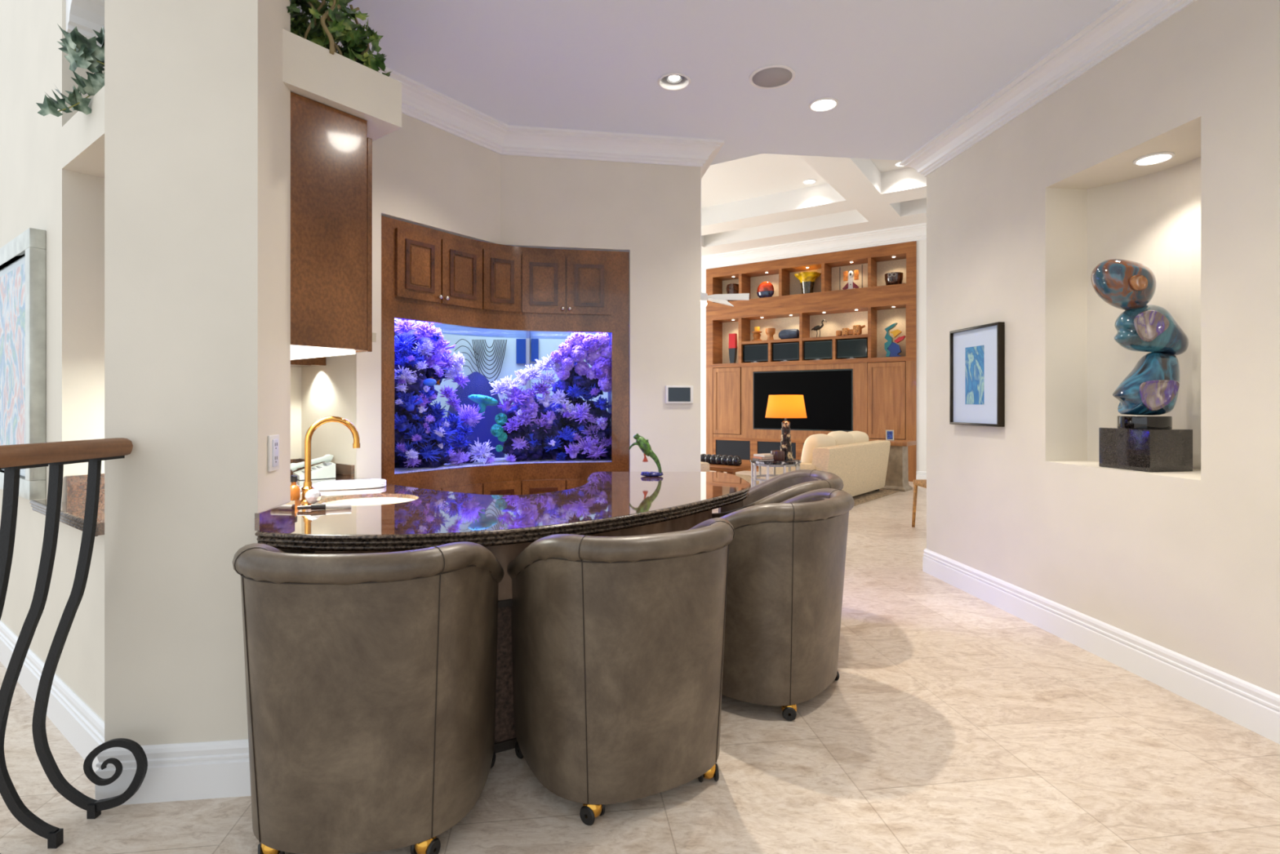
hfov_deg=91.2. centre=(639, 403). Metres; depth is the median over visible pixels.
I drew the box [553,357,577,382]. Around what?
rock
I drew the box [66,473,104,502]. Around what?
backsplash
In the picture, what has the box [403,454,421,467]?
coral
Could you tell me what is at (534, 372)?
coral
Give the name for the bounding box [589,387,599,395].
coral
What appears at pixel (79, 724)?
baseboard
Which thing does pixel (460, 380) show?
coral
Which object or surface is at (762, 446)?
speaker
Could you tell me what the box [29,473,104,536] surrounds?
sill
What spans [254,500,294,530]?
backsplash
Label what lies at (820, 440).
cushion
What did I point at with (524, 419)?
coral
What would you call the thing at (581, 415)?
coral
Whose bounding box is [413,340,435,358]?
coral
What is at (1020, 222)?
wall
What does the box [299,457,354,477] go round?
backsplash
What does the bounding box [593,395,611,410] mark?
coral
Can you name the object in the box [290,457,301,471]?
backsplash
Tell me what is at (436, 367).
coral
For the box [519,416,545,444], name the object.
rock
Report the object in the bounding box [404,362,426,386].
rock
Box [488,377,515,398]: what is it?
coral
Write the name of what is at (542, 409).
rock
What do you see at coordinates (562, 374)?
coral
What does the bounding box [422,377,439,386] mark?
fish
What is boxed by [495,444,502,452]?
coral
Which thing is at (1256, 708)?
baseboard
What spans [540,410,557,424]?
coral
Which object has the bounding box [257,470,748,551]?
countertop
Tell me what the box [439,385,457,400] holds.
coral
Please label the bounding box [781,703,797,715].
caster wheel
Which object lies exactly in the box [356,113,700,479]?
wall
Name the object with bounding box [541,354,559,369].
coral
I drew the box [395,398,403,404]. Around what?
coral
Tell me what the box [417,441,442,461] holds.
coral
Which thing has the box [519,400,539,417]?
coral
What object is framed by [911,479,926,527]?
table
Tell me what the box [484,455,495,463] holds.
coral
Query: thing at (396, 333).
rock
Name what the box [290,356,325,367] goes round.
bar cabinet
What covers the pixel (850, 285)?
figurine
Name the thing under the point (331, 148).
bar cabinet
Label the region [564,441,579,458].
coral
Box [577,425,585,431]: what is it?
coral
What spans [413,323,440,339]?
coral
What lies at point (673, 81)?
light
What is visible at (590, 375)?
coral
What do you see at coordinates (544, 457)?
rock
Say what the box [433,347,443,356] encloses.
coral
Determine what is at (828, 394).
television
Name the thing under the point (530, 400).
coral
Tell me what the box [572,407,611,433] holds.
rock
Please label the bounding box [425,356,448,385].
rock
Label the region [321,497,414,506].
sink basin
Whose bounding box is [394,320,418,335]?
coral
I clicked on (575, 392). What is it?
coral
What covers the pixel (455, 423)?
coral
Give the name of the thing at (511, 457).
coral
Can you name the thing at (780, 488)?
barrel chair
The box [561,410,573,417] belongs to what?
coral
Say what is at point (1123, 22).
trim
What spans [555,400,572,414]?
coral
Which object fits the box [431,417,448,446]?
rock
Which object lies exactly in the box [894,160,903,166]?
recessed light
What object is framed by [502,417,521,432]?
coral
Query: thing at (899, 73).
ceiling
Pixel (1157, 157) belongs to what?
recessed light
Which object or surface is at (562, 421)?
rock
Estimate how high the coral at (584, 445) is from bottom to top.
0.136 m
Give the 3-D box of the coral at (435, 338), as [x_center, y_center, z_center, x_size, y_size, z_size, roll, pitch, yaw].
[-1.393,-0.454,4.274,0.068,0.062,0.074,0,0,-18]
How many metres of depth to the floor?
2.30 m
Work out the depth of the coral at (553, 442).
4.77 m
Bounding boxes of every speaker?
[713,436,752,460]
[749,64,795,88]
[755,438,798,459]
[800,440,805,457]
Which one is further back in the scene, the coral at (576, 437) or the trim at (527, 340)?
the trim at (527, 340)
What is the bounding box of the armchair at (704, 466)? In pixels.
[700,461,709,471]
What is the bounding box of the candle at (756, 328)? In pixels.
[754,326,759,331]
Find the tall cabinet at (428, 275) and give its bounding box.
[381,215,629,494]
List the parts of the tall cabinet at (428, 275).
cabinet door, raised panel, door, cabinet door, raised panel, door, cabinet door, raised panel, raised panel, door, raised panel, cabinet door, raised panel, door, cabinet door, raised panel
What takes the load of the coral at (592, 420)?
on the coral at (581, 415)
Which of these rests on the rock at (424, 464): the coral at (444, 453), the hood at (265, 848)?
the coral at (444, 453)
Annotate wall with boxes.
[0,0,104,720]
[290,353,356,553]
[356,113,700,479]
[430,333,608,457]
[700,239,926,471]
[926,0,1279,695]
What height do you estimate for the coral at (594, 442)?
0.075 m
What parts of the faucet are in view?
crystal knob, spout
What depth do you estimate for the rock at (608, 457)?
4.98 m
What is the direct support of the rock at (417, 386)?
on the rock at (411, 420)
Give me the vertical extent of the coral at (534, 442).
0.122 m
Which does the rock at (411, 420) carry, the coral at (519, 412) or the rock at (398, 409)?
the rock at (398, 409)
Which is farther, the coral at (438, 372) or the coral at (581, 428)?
the coral at (581, 428)
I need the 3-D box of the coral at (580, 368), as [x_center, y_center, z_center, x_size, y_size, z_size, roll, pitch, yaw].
[-0.453,-0.276,4.890,0.116,0.118,0.119,0,0,37]
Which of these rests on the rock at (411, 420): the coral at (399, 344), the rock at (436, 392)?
the rock at (436, 392)
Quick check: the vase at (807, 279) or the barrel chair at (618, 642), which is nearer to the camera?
the barrel chair at (618, 642)
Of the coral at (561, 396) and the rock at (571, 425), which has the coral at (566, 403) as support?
the coral at (561, 396)
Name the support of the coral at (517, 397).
on the coral at (533, 406)
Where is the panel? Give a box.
[665,385,693,403]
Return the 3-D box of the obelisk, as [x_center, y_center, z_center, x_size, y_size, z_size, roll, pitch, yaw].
[1.918,-1.131,12.937,0.150,0.620,0.100,0,0,34]
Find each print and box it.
[0,262,25,445]
[965,345,984,404]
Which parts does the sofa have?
arm, backrest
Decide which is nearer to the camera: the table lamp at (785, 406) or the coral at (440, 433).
the coral at (440, 433)
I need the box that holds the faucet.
[299,416,359,503]
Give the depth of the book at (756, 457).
7.53 m
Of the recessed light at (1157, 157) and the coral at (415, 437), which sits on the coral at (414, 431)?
the coral at (415, 437)
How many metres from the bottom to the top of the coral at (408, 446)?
0.123 m
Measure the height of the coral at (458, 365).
0.144 m
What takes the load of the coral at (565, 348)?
on the coral at (566, 362)
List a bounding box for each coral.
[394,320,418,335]
[394,333,417,353]
[394,351,408,367]
[394,364,416,384]
[394,369,403,376]
[394,412,413,431]
[394,440,421,458]
[395,383,407,392]
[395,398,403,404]
[395,442,408,452]
[396,391,403,397]
[396,391,413,404]
[397,355,410,364]
[397,377,406,383]
[398,346,426,368]
[399,391,423,411]
[403,374,417,385]
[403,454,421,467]
[404,424,434,444]
[404,448,418,459]
[405,355,415,361]
[408,404,436,423]
[411,414,418,419]
[411,433,421,440]
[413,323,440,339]
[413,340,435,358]
[413,392,431,406]
[414,360,428,370]
[416,414,442,432]
[417,398,426,408]
[417,405,426,413]
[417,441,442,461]
[418,385,434,403]
[420,350,447,369]
[422,339,434,350]
[422,385,429,391]
[422,422,429,427]
[423,413,435,422]
[426,400,449,418]
[427,422,457,447]
[428,393,437,399]
[429,335,455,356]
[430,332,440,341]
[431,327,442,343]
[432,364,439,369]
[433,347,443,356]
[433,427,444,437]
[434,368,444,377]
[435,441,454,457]
[436,351,457,369]
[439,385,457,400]
[442,366,464,381]
[442,412,464,431]
[442,421,450,426]
[444,396,461,408]
[446,351,465,371]
[446,448,455,457]
[448,448,471,465]
[449,432,470,448]
[451,372,469,388]
[453,405,462,413]
[453,423,473,436]
[457,404,484,428]
[466,437,495,464]
[467,394,497,414]
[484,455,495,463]
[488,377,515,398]
[490,423,503,436]
[494,413,507,425]
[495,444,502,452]
[497,375,522,395]
[497,398,516,412]
[497,432,507,441]
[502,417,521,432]
[504,386,529,408]
[504,453,516,462]
[511,408,536,426]
[511,435,528,449]
[514,368,533,385]
[516,408,522,415]
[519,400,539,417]
[520,387,534,403]
[524,364,542,380]
[524,432,541,447]
[530,379,552,395]
[530,415,551,433]
[534,357,552,371]
[536,393,551,408]
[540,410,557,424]
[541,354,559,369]
[541,369,557,385]
[543,435,563,452]
[546,389,569,407]
[548,439,555,445]
[550,350,563,363]
[552,362,560,373]
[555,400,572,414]
[555,403,562,409]
[555,452,566,460]
[556,367,569,380]
[556,426,577,442]
[557,341,573,357]
[559,355,573,370]
[561,402,582,417]
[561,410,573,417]
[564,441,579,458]
[565,335,576,346]
[566,383,586,398]
[568,402,592,424]
[569,333,586,345]
[570,344,587,362]
[572,432,580,440]
[574,360,589,375]
[574,436,599,453]
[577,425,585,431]
[580,333,599,353]
[580,400,590,410]
[581,422,599,441]
[582,383,602,400]
[585,348,601,366]
[586,367,596,379]
[586,415,597,423]
[586,444,608,460]
[588,437,599,445]
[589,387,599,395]
[591,356,611,379]
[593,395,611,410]
[595,333,610,348]
[595,417,606,426]
[595,417,608,430]
[597,375,611,391]
[598,436,611,446]
[600,343,611,361]
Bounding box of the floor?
[0,470,1279,853]
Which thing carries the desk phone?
on the bar counter at (390, 517)
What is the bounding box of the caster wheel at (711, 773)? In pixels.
[703,763,715,779]
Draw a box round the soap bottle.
[290,475,300,499]
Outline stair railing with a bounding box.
[0,437,147,853]
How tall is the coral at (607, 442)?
0.132 m
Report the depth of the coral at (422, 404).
4.20 m
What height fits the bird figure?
0.354 m
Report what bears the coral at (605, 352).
on the coral at (602, 366)
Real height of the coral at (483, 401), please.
0.156 m
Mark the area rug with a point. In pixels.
(870, 495)
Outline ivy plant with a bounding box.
[286,0,390,76]
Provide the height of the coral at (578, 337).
0.135 m
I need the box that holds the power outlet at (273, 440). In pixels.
[267,434,279,471]
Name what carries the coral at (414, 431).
on the rock at (397, 435)
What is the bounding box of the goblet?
[765,328,775,340]
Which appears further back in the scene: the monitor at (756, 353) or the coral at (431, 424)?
the monitor at (756, 353)
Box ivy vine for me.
[35,23,104,116]
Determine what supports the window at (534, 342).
in the wall at (546, 346)
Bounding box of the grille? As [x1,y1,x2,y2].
[752,67,791,87]
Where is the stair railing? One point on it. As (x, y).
(15, 457)
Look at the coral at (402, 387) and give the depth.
4.08 m
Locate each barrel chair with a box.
[231,541,504,853]
[506,517,734,825]
[711,469,843,518]
[720,488,854,720]
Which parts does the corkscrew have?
handle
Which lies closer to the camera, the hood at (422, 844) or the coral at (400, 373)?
the hood at (422, 844)
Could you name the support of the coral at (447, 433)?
on the rock at (397, 435)
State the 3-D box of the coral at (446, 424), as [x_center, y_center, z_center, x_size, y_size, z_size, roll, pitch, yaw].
[-1.357,0.144,4.379,0.055,0.043,0.060,0,0,31]
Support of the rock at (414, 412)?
on the rock at (397, 435)
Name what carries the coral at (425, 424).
on the coral at (414, 431)
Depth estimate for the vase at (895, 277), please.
11.11 m
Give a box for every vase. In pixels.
[726,283,738,301]
[756,281,773,297]
[794,271,821,293]
[884,271,902,285]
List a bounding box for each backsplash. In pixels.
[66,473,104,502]
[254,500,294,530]
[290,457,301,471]
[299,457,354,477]
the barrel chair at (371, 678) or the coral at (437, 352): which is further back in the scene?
the coral at (437, 352)
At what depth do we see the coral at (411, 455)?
4.12 m
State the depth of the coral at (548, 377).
4.82 m
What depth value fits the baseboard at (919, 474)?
10.78 m
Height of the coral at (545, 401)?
0.121 m
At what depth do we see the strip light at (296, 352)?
2.63 m
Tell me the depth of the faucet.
2.81 m
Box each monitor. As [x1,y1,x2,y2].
[742,344,768,362]
[772,342,799,361]
[803,340,832,359]
[836,338,867,358]
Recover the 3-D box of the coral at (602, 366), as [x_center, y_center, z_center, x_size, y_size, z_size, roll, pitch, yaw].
[-0.284,-0.274,4.877,0.181,0.184,0.181,0,0,0]
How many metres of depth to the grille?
3.79 m
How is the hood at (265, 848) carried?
attached to the barrel chair at (371, 678)
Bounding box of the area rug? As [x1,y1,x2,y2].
[735,474,899,506]
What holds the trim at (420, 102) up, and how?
attached to the wall at (424, 175)
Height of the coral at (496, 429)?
0.098 m
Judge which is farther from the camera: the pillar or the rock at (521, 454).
the rock at (521, 454)
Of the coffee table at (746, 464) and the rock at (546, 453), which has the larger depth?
the coffee table at (746, 464)
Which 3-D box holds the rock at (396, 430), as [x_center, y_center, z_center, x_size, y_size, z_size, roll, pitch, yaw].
[-1.613,0.259,4.373,0.237,0.265,0.273,0,0,-32]
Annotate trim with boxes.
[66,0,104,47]
[377,66,724,179]
[525,338,530,392]
[701,222,926,269]
[898,0,1196,177]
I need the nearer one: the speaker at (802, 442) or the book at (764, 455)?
the book at (764, 455)
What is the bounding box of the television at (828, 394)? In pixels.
[753,368,853,431]
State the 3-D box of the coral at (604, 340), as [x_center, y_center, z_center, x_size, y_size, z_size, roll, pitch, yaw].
[-0.297,-0.493,4.880,0.134,0.135,0.133,0,0,-20]
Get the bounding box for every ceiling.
[290,0,1117,164]
[701,153,926,256]
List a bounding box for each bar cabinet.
[290,92,376,359]
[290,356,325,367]
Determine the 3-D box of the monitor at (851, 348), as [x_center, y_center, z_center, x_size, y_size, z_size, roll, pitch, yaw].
[3.899,-0.999,11.539,0.547,0.355,0.090,0,0,34]
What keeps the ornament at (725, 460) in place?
on the coffee table at (746, 464)
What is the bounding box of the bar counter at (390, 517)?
[254,457,751,752]
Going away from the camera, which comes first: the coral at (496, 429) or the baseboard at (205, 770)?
the baseboard at (205, 770)
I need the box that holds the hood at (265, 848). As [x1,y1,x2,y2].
[260,843,279,853]
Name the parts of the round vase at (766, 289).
glass, glass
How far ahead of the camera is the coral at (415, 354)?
4.19 m
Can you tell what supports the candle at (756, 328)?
on the candle holder at (757, 335)
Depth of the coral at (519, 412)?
4.71 m
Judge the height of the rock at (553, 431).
0.236 m
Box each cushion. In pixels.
[800,433,835,462]
[826,431,853,444]
[847,431,868,443]
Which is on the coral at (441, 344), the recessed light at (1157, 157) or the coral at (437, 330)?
the coral at (437, 330)
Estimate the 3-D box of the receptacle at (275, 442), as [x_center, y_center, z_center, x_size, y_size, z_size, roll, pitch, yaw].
[-1.336,0.180,2.295,0.006,0.100,0.040,0,0,-8]
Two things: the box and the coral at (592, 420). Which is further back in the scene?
the box
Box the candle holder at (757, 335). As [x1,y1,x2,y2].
[751,326,761,341]
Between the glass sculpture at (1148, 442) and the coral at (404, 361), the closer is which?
the glass sculpture at (1148, 442)
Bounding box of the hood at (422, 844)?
[413,835,436,853]
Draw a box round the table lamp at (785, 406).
[764,395,806,460]
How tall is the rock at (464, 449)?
0.272 m
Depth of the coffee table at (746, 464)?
9.26 m
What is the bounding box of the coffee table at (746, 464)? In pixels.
[709,459,759,475]
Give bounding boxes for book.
[752,456,773,459]
[752,457,774,461]
[753,453,773,457]
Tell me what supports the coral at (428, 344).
on the coral at (424, 350)
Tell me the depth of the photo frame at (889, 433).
9.87 m
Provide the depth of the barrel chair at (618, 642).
2.03 m
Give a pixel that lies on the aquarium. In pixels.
(446, 329)
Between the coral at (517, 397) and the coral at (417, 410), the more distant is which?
the coral at (517, 397)
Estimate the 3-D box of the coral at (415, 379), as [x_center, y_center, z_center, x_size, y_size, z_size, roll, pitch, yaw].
[-1.559,-0.145,4.218,0.140,0.120,0.134,0,0,-15]
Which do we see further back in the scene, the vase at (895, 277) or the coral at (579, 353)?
the vase at (895, 277)
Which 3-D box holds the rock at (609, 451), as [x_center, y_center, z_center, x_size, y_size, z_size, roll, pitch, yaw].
[-0.325,0.318,5.076,0.260,0.304,0.321,0,0,-28]
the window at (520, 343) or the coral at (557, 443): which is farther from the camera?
the window at (520, 343)
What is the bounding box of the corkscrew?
[297,502,351,510]
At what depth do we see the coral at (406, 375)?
4.11 m
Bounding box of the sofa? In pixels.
[760,431,890,496]
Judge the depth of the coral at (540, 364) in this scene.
4.84 m
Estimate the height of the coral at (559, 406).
0.055 m
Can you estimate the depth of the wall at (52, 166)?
2.72 m
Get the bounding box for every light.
[290,346,355,359]
[657,72,690,90]
[802,179,816,184]
[808,97,838,111]
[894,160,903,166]
[1133,151,1174,165]
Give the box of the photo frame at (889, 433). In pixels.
[885,430,893,440]
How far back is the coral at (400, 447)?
4.09 m
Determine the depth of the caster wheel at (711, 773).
2.22 m
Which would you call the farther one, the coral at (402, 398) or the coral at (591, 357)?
the coral at (591, 357)
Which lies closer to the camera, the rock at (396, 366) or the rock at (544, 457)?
the rock at (396, 366)
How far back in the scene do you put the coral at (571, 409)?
4.86 m
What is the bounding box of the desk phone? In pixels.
[290,454,335,479]
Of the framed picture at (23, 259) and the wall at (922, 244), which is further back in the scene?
the wall at (922, 244)
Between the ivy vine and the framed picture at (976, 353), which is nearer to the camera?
the ivy vine
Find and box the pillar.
[104,0,290,745]
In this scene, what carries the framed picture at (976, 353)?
attached to the wall at (1020, 222)
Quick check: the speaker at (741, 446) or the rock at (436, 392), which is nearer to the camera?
the rock at (436, 392)
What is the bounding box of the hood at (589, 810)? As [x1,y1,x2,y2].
[582,803,602,817]
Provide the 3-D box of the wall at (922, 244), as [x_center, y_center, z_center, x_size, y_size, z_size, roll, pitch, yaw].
[3.094,-1.250,11.966,11.620,5.200,7.812,0,0,0]
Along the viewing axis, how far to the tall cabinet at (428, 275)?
4.52 m
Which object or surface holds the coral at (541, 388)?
on the coral at (545, 401)
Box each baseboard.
[0,619,104,772]
[95,738,250,804]
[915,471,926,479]
[922,548,1279,744]
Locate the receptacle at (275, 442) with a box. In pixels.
[272,439,278,466]
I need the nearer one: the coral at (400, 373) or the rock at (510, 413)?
the coral at (400, 373)
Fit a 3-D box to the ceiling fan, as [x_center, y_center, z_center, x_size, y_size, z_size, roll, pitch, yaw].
[0.772,-2.174,8.515,1.257,1.773,0.925,0,0,-19]
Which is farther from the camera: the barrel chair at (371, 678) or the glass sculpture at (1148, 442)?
the glass sculpture at (1148, 442)
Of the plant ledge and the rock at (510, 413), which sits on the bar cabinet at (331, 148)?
the plant ledge
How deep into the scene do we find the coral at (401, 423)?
4.13 m
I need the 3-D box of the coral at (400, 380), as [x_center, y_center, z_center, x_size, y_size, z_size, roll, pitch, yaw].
[-1.559,-0.149,4.107,0.056,0.045,0.065,0,0,-40]
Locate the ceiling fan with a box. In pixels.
[700,179,749,307]
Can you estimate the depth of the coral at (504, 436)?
4.75 m
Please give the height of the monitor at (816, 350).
0.355 m
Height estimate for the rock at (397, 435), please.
0.266 m
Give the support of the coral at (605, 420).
on the rock at (606, 433)
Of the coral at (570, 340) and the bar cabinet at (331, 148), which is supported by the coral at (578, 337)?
the coral at (570, 340)
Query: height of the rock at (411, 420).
0.308 m
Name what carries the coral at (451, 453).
on the coral at (444, 453)
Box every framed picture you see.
[0,227,45,500]
[949,321,1004,426]
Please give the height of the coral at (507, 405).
0.108 m
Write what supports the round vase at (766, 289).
on the built-in wall unit at (885, 388)
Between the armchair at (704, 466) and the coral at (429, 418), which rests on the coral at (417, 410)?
the coral at (429, 418)
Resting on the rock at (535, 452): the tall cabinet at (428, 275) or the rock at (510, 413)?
the rock at (510, 413)
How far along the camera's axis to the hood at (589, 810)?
2.01 m
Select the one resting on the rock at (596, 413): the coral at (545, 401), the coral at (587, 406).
the coral at (587, 406)
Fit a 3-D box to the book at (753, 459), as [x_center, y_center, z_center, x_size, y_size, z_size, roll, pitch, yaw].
[1.547,0.677,7.620,0.300,0.024,0.200,0,0,-11]
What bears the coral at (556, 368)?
on the coral at (562, 374)
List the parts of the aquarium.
panel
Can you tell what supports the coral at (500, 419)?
on the coral at (496, 429)
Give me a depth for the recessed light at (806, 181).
9.51 m
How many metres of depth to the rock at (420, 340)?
4.31 m
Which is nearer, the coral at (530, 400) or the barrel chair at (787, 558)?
the barrel chair at (787, 558)
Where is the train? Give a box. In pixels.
[835,324,865,336]
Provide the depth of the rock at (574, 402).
5.07 m
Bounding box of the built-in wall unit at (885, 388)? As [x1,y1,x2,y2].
[706,240,916,481]
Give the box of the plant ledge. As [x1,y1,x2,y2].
[282,28,401,141]
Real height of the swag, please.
0.512 m
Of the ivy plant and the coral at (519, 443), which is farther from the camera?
the coral at (519, 443)
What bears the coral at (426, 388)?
on the coral at (428, 393)
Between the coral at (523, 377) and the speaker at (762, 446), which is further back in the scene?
the speaker at (762, 446)
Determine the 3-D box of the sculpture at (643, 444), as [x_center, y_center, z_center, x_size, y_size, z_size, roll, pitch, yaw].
[0.038,0.310,3.792,0.208,0.263,0.070,0,0,-4]
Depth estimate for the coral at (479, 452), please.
4.62 m
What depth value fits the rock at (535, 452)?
4.87 m
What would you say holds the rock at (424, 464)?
on the aquarium
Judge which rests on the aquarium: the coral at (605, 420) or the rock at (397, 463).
the rock at (397, 463)
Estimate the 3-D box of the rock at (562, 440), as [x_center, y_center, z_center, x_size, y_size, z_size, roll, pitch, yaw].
[-0.520,0.331,5.157,0.341,0.293,0.328,0,0,-9]
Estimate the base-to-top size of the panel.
0.136 m
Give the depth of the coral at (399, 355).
4.17 m
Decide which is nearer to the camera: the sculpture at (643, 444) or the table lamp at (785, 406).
the sculpture at (643, 444)
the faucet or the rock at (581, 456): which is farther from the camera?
the rock at (581, 456)
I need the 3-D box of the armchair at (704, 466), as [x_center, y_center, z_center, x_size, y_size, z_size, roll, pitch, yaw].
[0.274,0.930,8.707,1.122,0.680,0.841,0,0,-32]
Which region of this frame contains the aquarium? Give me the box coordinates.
[394,318,611,474]
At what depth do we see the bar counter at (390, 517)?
2.50 m
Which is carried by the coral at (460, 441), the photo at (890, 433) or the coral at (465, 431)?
the coral at (465, 431)
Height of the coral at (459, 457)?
0.152 m
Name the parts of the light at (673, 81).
bulb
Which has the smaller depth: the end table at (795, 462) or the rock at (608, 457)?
the rock at (608, 457)
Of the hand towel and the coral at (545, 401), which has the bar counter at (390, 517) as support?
the hand towel
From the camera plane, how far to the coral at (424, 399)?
4.22 m
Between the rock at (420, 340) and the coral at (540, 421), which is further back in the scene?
the coral at (540, 421)
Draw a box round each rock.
[394,324,421,337]
[394,331,423,356]
[394,364,404,384]
[394,364,424,406]
[394,375,431,414]
[394,403,435,425]
[394,405,428,431]
[394,427,432,461]
[394,428,406,449]
[394,432,407,467]
[404,329,434,360]
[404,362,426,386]
[408,441,453,467]
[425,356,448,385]
[428,352,453,379]
[428,385,438,399]
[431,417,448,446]
[446,371,504,458]
[446,442,477,463]
[502,406,528,433]
[502,417,523,440]
[502,438,528,462]
[511,393,551,422]
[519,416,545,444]
[524,439,544,461]
[538,453,551,460]
[540,422,563,447]
[542,448,550,456]
[548,443,577,460]
[550,404,569,427]
[551,375,579,403]
[551,391,577,405]
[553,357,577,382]
[560,426,577,458]
[565,397,599,431]
[565,432,590,459]
[567,422,581,435]
[570,374,603,399]
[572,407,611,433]
[584,453,611,459]
[588,422,611,450]
[604,448,611,455]
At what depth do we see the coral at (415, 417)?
4.14 m
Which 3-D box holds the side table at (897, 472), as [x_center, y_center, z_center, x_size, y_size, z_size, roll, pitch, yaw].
[4.030,0.968,9.860,0.460,0.765,0.460,0,0,40]
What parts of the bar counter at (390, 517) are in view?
panel, rail trim, panel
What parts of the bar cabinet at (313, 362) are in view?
door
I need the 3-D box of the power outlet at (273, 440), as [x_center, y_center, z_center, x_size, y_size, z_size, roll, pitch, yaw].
[-1.338,0.180,2.295,0.013,0.130,0.080,0,0,-8]
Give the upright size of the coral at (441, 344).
0.158 m
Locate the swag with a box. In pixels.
[454,338,506,382]
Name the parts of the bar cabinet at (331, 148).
door, handle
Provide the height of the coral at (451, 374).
0.125 m
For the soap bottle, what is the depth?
2.88 m
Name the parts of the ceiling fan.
globe, motor, blade, blade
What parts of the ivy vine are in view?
stem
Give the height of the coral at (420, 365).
0.068 m
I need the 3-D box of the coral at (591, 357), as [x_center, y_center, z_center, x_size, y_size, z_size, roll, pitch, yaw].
[-0.356,-0.366,4.915,0.151,0.151,0.150,0,0,-12]
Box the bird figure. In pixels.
[811,319,826,337]
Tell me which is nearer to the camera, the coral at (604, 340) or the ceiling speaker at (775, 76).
the ceiling speaker at (775, 76)
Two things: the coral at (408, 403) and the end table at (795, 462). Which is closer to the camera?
the coral at (408, 403)
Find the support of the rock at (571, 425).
on the rock at (581, 456)
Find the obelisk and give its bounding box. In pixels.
[728,333,737,363]
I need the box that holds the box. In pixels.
[770,450,784,461]
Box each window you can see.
[515,338,525,363]
[530,338,538,361]
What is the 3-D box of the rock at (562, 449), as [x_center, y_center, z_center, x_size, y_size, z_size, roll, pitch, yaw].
[-0.647,0.415,5.091,0.366,0.301,0.303,0,0,21]
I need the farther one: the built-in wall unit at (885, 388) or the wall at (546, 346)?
the built-in wall unit at (885, 388)
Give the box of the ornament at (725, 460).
[700,453,742,466]
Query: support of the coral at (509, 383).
on the coral at (517, 397)
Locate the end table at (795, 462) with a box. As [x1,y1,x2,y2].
[750,458,801,487]
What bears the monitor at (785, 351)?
on the built-in wall unit at (885, 388)
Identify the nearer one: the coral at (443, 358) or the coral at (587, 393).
the coral at (443, 358)
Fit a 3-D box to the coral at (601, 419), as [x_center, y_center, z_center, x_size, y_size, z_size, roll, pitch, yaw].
[-0.303,0.140,4.849,0.086,0.081,0.088,0,0,-9]
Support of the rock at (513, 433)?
on the rock at (521, 454)
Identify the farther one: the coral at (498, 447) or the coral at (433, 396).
the coral at (498, 447)
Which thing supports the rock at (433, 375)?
on the rock at (428, 374)
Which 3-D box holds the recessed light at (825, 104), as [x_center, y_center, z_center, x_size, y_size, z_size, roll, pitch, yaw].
[1.213,-1.974,4.145,0.188,0.009,0.188,0,0,0]
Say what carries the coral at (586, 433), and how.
on the coral at (584, 445)
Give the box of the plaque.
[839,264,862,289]
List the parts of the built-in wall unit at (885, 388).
door frame, cabinet door, frame, shelf frame, frame, panel, door frame, cabinet door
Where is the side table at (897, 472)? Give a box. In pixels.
[880,440,915,491]
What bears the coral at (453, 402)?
in the aquarium
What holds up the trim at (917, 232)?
attached to the built-in wall unit at (885, 388)
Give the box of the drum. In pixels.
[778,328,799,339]
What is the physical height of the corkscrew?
0.026 m
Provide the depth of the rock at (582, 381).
4.92 m
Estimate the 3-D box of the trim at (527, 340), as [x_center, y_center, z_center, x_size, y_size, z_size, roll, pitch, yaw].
[-1.307,-0.471,7.335,0.039,0.864,0.070,0,0,0]
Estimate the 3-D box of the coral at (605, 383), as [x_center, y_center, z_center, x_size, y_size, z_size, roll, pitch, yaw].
[-0.260,-0.155,4.876,0.133,0.135,0.134,0,0,-28]
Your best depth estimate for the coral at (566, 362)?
4.79 m
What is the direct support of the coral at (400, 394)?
on the coral at (398, 402)
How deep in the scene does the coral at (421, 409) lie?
4.21 m
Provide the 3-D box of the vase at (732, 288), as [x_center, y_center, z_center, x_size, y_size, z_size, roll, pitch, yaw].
[1.926,-2.286,12.992,0.279,0.385,0.283,0,0,0]
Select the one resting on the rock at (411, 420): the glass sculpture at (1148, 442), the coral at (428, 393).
the coral at (428, 393)
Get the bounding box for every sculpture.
[629,433,662,476]
[884,322,905,357]
[1090,258,1192,471]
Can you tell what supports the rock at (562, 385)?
on the rock at (574, 402)
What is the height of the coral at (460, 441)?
0.119 m
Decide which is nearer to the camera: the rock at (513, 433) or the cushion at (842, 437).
the rock at (513, 433)
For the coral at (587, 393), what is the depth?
4.92 m
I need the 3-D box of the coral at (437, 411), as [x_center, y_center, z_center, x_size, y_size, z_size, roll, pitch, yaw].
[-1.411,0.049,4.371,0.155,0.138,0.177,0,0,23]
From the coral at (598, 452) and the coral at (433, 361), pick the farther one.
the coral at (598, 452)
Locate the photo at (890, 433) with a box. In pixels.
[887,431,893,439]
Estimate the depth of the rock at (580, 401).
5.03 m
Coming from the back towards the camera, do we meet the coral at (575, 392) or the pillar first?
the coral at (575, 392)
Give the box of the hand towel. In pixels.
[299,479,386,490]

